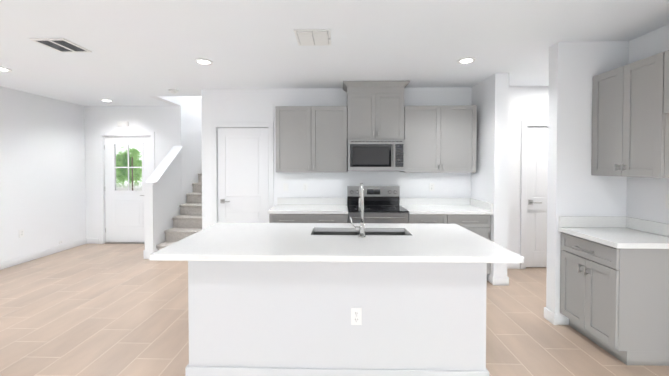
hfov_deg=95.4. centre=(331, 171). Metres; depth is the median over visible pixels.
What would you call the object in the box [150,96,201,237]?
wall
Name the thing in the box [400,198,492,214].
countertop
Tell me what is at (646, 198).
wall
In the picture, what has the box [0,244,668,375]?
floor
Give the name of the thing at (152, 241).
trim
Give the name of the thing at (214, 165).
door frame
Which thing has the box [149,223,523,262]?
island countertop
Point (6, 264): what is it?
baseboard
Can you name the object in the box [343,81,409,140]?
upper cabinet
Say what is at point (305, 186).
electrical outlet
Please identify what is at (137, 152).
backdrop
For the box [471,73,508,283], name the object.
wall
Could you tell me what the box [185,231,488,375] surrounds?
kitchen island
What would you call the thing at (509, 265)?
baseboard
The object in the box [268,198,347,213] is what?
countertop
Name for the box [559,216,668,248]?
countertop
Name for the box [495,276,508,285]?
baseboard
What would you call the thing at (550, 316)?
baseboard
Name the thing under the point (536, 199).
hall door
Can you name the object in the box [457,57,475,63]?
recessed light
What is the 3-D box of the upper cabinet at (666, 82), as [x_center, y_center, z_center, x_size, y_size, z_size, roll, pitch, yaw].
[2.519,-0.631,1.726,0.360,0.447,0.915,0,1,1]
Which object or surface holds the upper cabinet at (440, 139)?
attached to the wall at (238, 105)
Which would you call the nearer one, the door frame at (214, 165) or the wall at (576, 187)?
the wall at (576, 187)
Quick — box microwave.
[347,139,404,170]
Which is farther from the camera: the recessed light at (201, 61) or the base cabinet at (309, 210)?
the base cabinet at (309, 210)
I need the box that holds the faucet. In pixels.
[349,183,364,238]
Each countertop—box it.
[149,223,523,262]
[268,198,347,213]
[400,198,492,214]
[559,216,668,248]
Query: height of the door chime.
0.090 m
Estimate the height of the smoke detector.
0.041 m
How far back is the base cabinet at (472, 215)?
3.88 m
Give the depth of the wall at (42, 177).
4.93 m
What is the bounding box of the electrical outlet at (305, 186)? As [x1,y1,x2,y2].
[303,183,307,190]
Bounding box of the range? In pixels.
[347,186,408,222]
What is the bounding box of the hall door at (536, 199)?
[526,127,547,266]
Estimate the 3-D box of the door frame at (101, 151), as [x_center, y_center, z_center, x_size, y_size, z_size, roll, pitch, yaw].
[-3.907,0.315,5.854,1.080,2.145,0.117,0,1,1]
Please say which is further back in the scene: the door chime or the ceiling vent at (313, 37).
the door chime
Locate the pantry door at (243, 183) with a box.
[218,128,268,222]
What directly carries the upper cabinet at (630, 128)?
attached to the wall at (646, 198)
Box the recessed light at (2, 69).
[0,67,11,71]
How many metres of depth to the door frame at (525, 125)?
4.38 m
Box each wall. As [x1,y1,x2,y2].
[0,86,85,261]
[84,106,173,237]
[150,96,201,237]
[201,86,548,254]
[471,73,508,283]
[546,41,628,324]
[626,24,668,223]
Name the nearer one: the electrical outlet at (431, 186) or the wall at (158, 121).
the electrical outlet at (431, 186)
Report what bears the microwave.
attached to the upper cabinet at (375, 109)
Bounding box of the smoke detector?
[168,89,177,93]
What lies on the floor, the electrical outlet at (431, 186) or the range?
the range
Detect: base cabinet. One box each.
[268,198,347,222]
[400,198,492,273]
[559,216,668,365]
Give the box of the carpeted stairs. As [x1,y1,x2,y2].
[156,173,201,249]
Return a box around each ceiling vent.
[29,38,91,52]
[294,29,330,45]
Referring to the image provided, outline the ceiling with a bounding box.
[0,0,668,105]
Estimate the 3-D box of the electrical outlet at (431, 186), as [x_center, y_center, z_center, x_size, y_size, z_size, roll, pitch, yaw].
[1.467,0.233,4.460,0.072,0.116,0.010,0,1,1]
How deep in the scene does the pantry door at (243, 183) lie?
4.55 m
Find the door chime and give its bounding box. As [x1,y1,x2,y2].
[117,121,128,125]
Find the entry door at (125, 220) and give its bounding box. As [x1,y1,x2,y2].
[104,137,150,243]
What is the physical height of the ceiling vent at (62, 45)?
0.012 m
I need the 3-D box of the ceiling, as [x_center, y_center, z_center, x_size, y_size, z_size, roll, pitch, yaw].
[-0.224,-1.320,1.158,9.510,0.300,9.380,0,1,1]
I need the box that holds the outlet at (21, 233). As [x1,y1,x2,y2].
[19,229,23,237]
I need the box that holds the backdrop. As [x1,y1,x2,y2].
[109,136,149,190]
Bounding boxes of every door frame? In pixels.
[98,132,154,243]
[211,122,273,224]
[520,121,547,268]
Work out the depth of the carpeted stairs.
5.48 m
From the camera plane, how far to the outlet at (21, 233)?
4.65 m
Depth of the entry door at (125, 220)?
5.85 m
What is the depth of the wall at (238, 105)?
4.48 m
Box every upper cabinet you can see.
[275,106,346,171]
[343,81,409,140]
[400,105,476,172]
[591,52,668,177]
[663,50,668,112]
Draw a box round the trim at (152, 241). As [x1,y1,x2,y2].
[142,146,201,258]
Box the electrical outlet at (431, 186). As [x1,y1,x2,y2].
[429,183,433,190]
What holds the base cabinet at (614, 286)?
on the floor
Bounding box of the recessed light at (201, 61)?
[195,58,212,64]
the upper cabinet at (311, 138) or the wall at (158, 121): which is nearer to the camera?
the upper cabinet at (311, 138)
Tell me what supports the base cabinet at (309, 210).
on the floor
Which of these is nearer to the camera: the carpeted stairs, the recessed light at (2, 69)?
the recessed light at (2, 69)
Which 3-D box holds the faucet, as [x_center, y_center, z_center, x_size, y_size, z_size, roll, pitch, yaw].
[0.210,0.308,2.505,0.130,0.427,0.219,0,1,1]
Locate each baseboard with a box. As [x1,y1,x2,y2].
[0,238,87,269]
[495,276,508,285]
[507,263,519,268]
[544,307,556,320]

